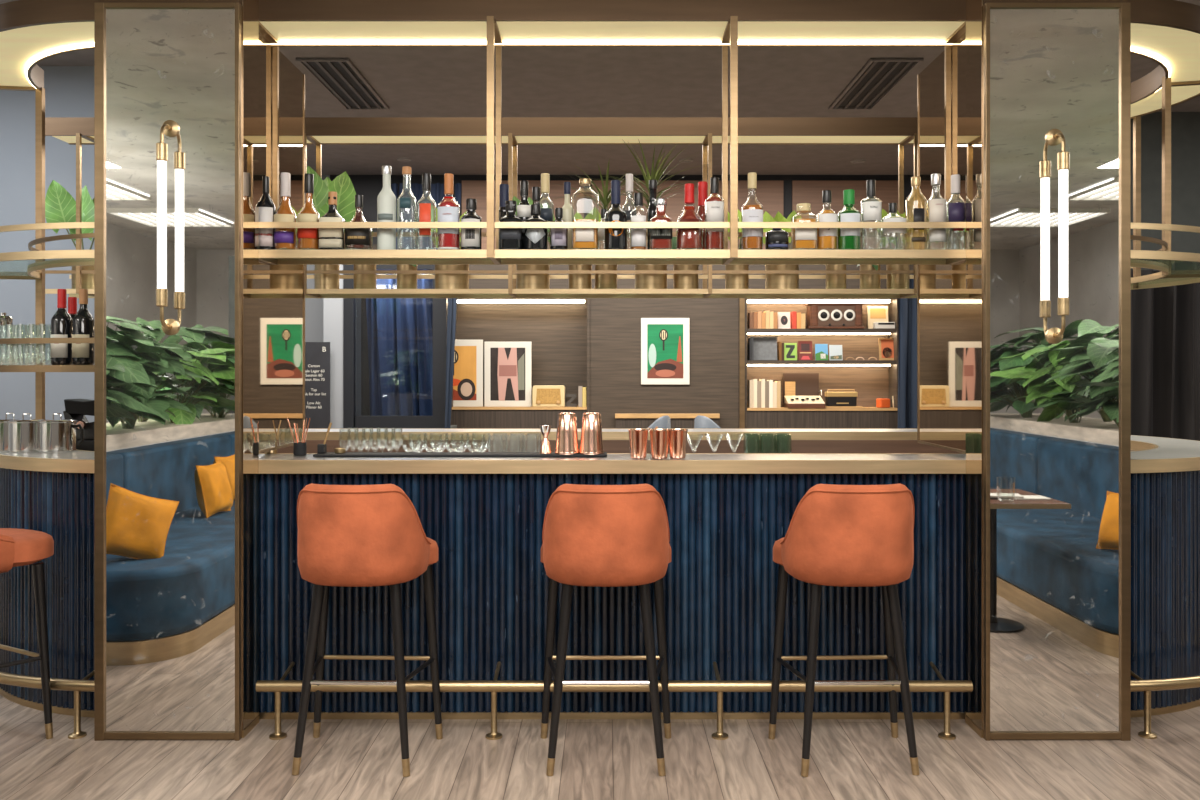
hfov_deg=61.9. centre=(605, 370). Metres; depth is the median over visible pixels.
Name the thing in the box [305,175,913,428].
wall
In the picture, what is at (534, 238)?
liquor bottle
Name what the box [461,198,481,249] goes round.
liquor bottle
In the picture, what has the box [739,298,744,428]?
trim
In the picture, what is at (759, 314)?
book
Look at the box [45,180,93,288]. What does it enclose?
potted plant
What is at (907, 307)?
curtain
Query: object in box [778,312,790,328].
book
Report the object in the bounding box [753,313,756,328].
book
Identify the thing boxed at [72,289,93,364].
wine bottle
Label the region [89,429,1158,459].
countertop
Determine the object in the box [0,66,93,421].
wall
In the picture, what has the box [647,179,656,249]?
liquor bottle
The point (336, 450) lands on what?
brass bowl
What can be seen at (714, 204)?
liquor bottle
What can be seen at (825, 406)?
tray
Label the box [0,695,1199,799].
floor
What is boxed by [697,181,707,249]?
liquor bottle
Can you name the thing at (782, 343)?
book
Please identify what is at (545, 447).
jigger
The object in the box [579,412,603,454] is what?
cocktail shaker
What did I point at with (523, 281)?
potted plant
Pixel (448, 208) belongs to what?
liquor bottle
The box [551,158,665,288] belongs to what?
potted plant
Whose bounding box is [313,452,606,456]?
bar mat
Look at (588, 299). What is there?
trim
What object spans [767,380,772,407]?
book
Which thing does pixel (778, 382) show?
book
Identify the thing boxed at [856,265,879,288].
potted plant
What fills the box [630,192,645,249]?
liquor bottle
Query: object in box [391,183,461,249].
curtain
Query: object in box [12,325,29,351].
glass
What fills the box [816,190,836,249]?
liquor bottle
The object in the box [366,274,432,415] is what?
curtain
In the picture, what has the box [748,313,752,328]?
book
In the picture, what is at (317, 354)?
chalkboard menu
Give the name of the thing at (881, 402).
box
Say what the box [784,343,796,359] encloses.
picture card
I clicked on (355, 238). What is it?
liquor bottle
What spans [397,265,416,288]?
potted plant
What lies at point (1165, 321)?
curtain
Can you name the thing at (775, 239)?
liquor bottle
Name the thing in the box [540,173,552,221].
liquor bottle
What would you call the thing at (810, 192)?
wall panel
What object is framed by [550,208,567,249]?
liquor bottle
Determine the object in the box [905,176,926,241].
liquor bottle
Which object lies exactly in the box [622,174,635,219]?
liquor bottle
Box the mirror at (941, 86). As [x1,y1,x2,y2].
[917,32,965,453]
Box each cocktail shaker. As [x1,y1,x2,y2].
[555,412,578,454]
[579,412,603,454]
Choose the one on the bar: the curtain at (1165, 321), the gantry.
the gantry
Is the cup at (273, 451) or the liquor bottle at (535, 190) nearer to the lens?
the liquor bottle at (535, 190)
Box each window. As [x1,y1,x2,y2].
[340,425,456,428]
[343,265,447,427]
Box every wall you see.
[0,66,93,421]
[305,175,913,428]
[1131,112,1199,270]
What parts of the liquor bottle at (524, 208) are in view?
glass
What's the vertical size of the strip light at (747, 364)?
0.018 m
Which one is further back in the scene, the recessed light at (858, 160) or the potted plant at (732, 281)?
the recessed light at (858, 160)
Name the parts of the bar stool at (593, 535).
leg, leg, seat, backrest, leg, leg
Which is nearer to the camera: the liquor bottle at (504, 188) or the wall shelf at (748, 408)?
the liquor bottle at (504, 188)
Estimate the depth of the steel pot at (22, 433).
4.60 m
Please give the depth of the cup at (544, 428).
4.40 m
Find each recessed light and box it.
[396,157,411,161]
[850,159,865,163]
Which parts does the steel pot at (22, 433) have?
lid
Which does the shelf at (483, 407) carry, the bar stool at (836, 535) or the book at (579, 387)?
the book at (579, 387)
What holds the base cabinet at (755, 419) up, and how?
attached to the wall at (557, 332)
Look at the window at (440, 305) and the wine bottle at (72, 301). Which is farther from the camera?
the window at (440, 305)
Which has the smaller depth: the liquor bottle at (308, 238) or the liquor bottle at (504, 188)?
the liquor bottle at (308, 238)
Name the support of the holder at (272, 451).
on the bar
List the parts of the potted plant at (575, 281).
pot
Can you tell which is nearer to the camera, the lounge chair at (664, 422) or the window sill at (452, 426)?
the lounge chair at (664, 422)
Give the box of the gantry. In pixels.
[0,0,1199,453]
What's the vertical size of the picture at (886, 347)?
0.261 m
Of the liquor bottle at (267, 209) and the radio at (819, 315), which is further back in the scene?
the radio at (819, 315)
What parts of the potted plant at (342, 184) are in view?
pot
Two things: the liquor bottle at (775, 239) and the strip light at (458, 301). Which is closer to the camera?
the liquor bottle at (775, 239)
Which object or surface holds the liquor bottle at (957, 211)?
on the gantry
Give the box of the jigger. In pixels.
[539,425,551,453]
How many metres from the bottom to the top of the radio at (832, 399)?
0.213 m
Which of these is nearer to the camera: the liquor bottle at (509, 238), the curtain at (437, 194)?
the liquor bottle at (509, 238)
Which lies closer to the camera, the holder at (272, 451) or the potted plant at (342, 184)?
the holder at (272, 451)
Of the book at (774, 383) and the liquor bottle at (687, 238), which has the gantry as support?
the liquor bottle at (687, 238)
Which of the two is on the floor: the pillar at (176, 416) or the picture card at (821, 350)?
the pillar at (176, 416)
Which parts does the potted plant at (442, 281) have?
pot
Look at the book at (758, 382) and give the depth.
11.54 m
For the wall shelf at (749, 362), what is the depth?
11.52 m
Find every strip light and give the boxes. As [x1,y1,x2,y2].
[457,300,584,302]
[747,300,889,302]
[747,333,890,334]
[747,364,890,365]
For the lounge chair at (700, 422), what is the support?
on the floor
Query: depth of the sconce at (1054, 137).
3.90 m
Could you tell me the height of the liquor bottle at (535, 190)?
0.299 m
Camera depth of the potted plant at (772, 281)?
6.30 m
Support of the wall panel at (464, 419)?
attached to the wall at (557, 332)
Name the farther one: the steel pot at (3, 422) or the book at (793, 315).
the book at (793, 315)
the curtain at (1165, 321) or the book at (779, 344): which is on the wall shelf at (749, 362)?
the book at (779, 344)
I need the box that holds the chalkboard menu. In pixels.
[305,342,329,428]
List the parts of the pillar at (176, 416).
glass, trim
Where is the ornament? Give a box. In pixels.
[565,394,576,406]
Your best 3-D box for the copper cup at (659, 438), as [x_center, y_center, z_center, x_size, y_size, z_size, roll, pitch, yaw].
[0.229,0.313,4.285,0.091,0.124,0.091,0,0,0]
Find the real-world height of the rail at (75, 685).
0.248 m
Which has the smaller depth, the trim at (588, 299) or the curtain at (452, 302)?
the curtain at (452, 302)
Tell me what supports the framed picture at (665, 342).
attached to the wall at (557, 332)
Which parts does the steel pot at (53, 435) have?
lid, handle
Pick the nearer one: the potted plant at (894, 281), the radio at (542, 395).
the potted plant at (894, 281)
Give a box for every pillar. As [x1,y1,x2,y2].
[94,0,258,740]
[965,0,1130,740]
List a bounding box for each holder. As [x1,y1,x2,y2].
[265,420,280,453]
[286,418,309,454]
[317,422,331,452]
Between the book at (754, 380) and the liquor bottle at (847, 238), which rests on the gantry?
the liquor bottle at (847, 238)
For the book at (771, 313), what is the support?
on the wall shelf at (749, 331)
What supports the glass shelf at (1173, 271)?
attached to the gantry
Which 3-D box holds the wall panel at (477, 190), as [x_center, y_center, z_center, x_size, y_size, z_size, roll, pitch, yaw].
[-0.955,-1.754,11.485,1.403,0.862,0.030,0,0,0]
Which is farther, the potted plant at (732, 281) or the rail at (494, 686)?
the potted plant at (732, 281)
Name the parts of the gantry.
post, guard rail, post, post, post, post, post, post, post, post, guard rail, guard rail, post, post, post, post, post, post, post, post, post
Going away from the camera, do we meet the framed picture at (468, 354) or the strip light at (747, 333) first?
the framed picture at (468, 354)
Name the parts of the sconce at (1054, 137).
wall plate, wall plate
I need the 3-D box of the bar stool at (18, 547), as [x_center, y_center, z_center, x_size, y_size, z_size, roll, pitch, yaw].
[-2.537,0.944,3.990,0.532,1.065,0.551,0,0,30]
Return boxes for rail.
[0,671,93,738]
[256,662,972,739]
[1131,671,1199,738]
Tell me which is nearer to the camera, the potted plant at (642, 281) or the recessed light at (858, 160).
the potted plant at (642, 281)
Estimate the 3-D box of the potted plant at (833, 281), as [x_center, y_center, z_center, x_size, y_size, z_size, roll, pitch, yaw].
[1.471,-0.633,6.367,0.143,0.246,0.181,0,0,0]
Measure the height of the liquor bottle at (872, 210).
0.308 m
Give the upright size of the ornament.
0.146 m
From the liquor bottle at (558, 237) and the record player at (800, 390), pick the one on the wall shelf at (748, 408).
the record player at (800, 390)
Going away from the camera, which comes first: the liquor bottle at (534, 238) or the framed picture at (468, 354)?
the liquor bottle at (534, 238)
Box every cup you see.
[265,441,276,453]
[293,442,306,454]
[539,425,551,431]
[628,429,648,458]
[649,429,669,458]
[667,429,687,458]
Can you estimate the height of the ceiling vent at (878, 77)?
0.020 m
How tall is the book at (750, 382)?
0.320 m
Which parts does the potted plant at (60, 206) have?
pot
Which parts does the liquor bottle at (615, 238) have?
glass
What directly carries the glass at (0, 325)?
on the gantry
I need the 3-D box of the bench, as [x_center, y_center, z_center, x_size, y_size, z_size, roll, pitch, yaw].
[0.701,0.982,11.249,1.196,0.986,0.500,0,0,0]
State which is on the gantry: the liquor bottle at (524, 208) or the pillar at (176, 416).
the liquor bottle at (524, 208)
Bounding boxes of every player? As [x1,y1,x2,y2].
[783,373,824,407]
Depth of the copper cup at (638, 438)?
4.27 m
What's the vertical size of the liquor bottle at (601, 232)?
0.203 m
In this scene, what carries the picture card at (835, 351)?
on the wall shelf at (749, 362)
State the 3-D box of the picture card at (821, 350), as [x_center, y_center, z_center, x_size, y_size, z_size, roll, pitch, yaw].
[2.507,-0.218,11.630,0.145,0.191,0.043,0,0,0]
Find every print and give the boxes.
[453,346,475,399]
[490,348,524,400]
[647,324,682,377]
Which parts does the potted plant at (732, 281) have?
pot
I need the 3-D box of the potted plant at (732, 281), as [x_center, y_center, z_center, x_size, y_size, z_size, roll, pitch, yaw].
[0.832,-0.770,6.352,0.158,0.520,0.172,0,0,32]
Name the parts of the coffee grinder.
knob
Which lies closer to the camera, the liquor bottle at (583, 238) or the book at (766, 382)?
the liquor bottle at (583, 238)
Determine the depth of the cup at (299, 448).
4.45 m
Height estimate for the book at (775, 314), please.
0.186 m
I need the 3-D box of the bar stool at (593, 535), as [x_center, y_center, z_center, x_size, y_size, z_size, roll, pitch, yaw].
[-0.002,0.944,3.849,0.532,1.065,0.551,0,0,0]
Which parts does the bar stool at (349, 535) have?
leg, leg, backrest, leg, seat, leg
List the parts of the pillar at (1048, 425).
trim, glass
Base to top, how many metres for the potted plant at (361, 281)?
0.256 m
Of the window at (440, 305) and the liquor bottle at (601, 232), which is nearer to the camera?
the liquor bottle at (601, 232)
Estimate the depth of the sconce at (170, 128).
3.90 m
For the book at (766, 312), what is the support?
on the wall shelf at (749, 331)
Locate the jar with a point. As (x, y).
(5, 320)
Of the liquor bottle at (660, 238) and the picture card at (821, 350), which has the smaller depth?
the liquor bottle at (660, 238)
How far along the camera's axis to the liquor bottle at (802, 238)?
4.24 m
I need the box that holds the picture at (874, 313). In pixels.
[867,306,887,328]
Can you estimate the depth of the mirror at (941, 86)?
4.62 m
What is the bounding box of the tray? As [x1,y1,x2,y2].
[825,406,862,407]
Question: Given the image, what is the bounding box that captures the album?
[754,337,776,359]
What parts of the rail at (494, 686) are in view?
rail post, rail post, rail, rail post, rail post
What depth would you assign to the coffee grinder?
5.12 m
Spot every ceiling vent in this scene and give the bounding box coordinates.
[296,58,388,109]
[829,58,922,109]
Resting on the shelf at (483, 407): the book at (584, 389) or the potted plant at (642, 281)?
the book at (584, 389)
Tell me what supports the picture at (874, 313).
on the wall shelf at (749, 331)
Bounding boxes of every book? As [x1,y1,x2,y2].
[578,386,582,406]
[582,387,586,406]
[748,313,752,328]
[748,338,751,359]
[748,380,752,407]
[750,337,753,359]
[751,379,756,407]
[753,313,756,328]
[756,312,761,328]
[757,381,760,407]
[759,379,764,407]
[762,313,765,328]
[763,311,769,328]
[765,381,768,407]
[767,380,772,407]
[770,312,773,328]
[773,382,776,407]
[774,313,777,328]
[775,381,780,407]
[777,342,781,359]
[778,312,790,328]
[782,343,783,359]
[790,312,796,328]
[797,313,800,328]
[801,314,804,328]
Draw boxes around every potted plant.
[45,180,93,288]
[307,166,355,288]
[354,265,375,288]
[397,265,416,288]
[431,205,468,288]
[512,196,554,288]
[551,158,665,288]
[568,207,602,288]
[591,139,708,288]
[670,231,698,288]
[725,209,748,288]
[762,210,801,288]
[826,265,845,288]
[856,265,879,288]
[877,209,913,288]
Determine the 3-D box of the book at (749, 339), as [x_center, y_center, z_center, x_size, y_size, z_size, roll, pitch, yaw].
[1.669,-0.253,11.630,0.022,0.261,0.170,0,0,0]
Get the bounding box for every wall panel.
[452,410,586,428]
[462,181,583,249]
[592,181,782,249]
[792,181,897,249]
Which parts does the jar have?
lid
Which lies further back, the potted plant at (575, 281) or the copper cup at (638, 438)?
the potted plant at (575, 281)
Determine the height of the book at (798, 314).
0.186 m
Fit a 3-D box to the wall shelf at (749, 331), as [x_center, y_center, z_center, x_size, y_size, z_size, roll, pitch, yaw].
[2.484,-0.457,11.680,1.725,0.062,0.320,0,0,0]
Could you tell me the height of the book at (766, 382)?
0.308 m
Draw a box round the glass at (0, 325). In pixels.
[0,325,17,353]
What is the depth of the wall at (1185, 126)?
8.70 m
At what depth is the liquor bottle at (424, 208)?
4.25 m
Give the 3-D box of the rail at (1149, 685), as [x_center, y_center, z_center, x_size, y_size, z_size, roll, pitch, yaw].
[2.730,1.351,4.397,1.490,0.248,0.324,0,0,-32]
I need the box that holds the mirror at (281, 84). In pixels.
[259,33,304,452]
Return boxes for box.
[876,398,889,407]
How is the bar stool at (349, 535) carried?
on the floor
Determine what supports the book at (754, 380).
on the wall shelf at (748, 408)
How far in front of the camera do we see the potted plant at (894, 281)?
6.34 m
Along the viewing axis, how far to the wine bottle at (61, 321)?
4.39 m
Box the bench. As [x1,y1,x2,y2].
[615,414,719,428]
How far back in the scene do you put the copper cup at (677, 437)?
4.27 m
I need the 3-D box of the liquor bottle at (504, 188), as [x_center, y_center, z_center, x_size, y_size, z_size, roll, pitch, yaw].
[-0.448,-0.665,4.400,0.048,0.310,0.048,0,0,0]
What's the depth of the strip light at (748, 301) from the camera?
11.66 m
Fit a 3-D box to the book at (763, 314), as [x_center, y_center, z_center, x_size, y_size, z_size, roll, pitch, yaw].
[1.820,-0.582,11.630,0.044,0.186,0.170,0,0,0]
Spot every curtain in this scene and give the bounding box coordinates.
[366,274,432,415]
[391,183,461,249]
[445,298,456,428]
[898,274,916,428]
[1131,269,1199,440]
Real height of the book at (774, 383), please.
0.297 m
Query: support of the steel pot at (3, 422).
on the bar
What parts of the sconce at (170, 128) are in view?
wall plate, wall plate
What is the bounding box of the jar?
[0,312,13,363]
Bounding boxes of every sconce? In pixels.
[156,120,178,334]
[1046,129,1068,343]
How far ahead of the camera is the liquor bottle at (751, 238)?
4.25 m
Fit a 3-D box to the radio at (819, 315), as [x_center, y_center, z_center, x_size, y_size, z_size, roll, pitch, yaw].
[2.652,-0.636,11.600,0.650,0.293,0.270,0,0,0]
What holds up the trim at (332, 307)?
attached to the wall at (557, 332)
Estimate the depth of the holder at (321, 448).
4.42 m
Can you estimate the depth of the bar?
4.24 m
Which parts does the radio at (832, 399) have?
handle, trim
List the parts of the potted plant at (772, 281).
pot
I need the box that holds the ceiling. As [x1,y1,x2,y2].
[0,0,1199,174]
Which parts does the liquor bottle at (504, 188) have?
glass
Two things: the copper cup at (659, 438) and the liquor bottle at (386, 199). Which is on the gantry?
the liquor bottle at (386, 199)
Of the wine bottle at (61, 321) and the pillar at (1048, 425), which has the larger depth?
the wine bottle at (61, 321)
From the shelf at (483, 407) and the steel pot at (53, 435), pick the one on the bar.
the steel pot at (53, 435)
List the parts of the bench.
rail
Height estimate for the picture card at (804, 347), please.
0.227 m
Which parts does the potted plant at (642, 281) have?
pot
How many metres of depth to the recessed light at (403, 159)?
10.64 m
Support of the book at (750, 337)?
on the wall shelf at (749, 362)
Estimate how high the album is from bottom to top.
0.276 m
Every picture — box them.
[453,340,482,406]
[484,342,531,406]
[641,318,689,384]
[867,306,887,328]
[879,338,893,359]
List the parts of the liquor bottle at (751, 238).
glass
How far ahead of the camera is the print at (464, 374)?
11.58 m
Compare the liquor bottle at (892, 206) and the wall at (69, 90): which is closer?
the liquor bottle at (892, 206)
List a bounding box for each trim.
[323,249,360,428]
[587,298,589,412]
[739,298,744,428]
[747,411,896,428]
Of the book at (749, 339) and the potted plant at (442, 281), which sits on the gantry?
the potted plant at (442, 281)
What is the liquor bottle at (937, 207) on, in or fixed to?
on the gantry
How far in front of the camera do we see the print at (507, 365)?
11.58 m
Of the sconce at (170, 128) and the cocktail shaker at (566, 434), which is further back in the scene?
the cocktail shaker at (566, 434)
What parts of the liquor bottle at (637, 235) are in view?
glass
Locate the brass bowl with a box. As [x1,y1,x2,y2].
[334,448,345,452]
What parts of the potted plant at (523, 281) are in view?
pot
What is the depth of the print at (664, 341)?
11.47 m
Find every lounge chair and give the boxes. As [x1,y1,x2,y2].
[647,415,670,428]
[694,415,720,428]
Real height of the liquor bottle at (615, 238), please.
0.306 m
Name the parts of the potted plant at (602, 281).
pot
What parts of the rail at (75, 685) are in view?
rail, rail post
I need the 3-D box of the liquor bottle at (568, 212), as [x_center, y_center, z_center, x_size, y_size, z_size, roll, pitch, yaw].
[-0.170,-0.671,4.400,0.057,0.321,0.057,0,0,0]
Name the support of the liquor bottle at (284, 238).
on the gantry
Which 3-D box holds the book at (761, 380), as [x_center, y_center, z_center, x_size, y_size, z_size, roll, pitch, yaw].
[1.815,0.259,11.630,0.042,0.332,0.170,0,0,0]
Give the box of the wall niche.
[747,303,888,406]
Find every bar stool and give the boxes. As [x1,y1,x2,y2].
[0,528,53,738]
[292,484,442,776]
[541,484,670,775]
[769,483,918,776]
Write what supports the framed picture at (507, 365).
on the shelf at (483, 407)
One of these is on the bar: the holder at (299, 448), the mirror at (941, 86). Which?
the holder at (299, 448)
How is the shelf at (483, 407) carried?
attached to the wall at (557, 332)
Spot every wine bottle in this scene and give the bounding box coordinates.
[50,289,72,364]
[68,297,76,318]
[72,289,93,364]
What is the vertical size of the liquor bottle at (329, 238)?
0.257 m
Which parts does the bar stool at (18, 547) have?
backrest, seat, leg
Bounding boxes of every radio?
[532,385,564,406]
[804,303,864,328]
[825,389,862,407]
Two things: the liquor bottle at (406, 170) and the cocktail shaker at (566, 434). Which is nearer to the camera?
the liquor bottle at (406, 170)
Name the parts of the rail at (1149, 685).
rail post, rail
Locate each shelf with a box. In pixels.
[0,258,1199,294]
[452,406,586,409]
[747,329,895,334]
[747,360,895,365]
[747,407,896,410]
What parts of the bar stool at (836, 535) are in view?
leg, seat, leg, backrest, leg, leg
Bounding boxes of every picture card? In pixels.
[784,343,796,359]
[798,341,812,359]
[815,344,827,359]
[829,345,842,359]
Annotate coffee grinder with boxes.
[63,399,93,450]
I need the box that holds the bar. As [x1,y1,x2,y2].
[0,429,1199,718]
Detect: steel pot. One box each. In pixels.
[0,413,19,451]
[7,413,42,452]
[37,413,83,452]
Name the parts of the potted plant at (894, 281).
pot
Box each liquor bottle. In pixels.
[259,176,275,249]
[274,172,296,249]
[297,173,318,249]
[319,192,345,249]
[345,195,372,249]
[377,165,395,249]
[397,166,415,249]
[417,173,435,249]
[437,173,458,249]
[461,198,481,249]
[499,184,508,219]
[499,200,522,249]
[517,181,530,249]
[524,204,547,249]
[532,187,539,203]
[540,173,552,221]
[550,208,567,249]
[562,182,573,249]
[572,178,598,249]
[597,209,606,249]
[605,180,626,249]
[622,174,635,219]
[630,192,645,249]
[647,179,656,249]
[650,198,671,249]
[677,183,702,249]
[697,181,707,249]
[705,177,723,249]
[741,172,762,249]
[765,228,788,249]
[791,203,816,249]
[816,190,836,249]
[837,189,860,249]
[861,179,881,249]
[882,203,905,249]
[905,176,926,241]
[926,173,945,249]
[946,174,965,249]
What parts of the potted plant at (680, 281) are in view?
pot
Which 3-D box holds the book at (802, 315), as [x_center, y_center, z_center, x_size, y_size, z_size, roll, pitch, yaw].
[2.277,-0.576,11.630,0.047,0.174,0.170,0,0,0]
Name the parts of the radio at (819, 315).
knob, lid, panel, knob, knob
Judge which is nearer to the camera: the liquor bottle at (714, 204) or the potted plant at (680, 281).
the liquor bottle at (714, 204)
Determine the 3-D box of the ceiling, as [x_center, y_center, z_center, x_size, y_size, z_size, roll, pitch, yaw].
[0.026,-2.305,7.725,16.400,0.100,8.550,0,0,0]
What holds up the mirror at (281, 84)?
attached to the gantry
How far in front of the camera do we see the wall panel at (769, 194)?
11.47 m

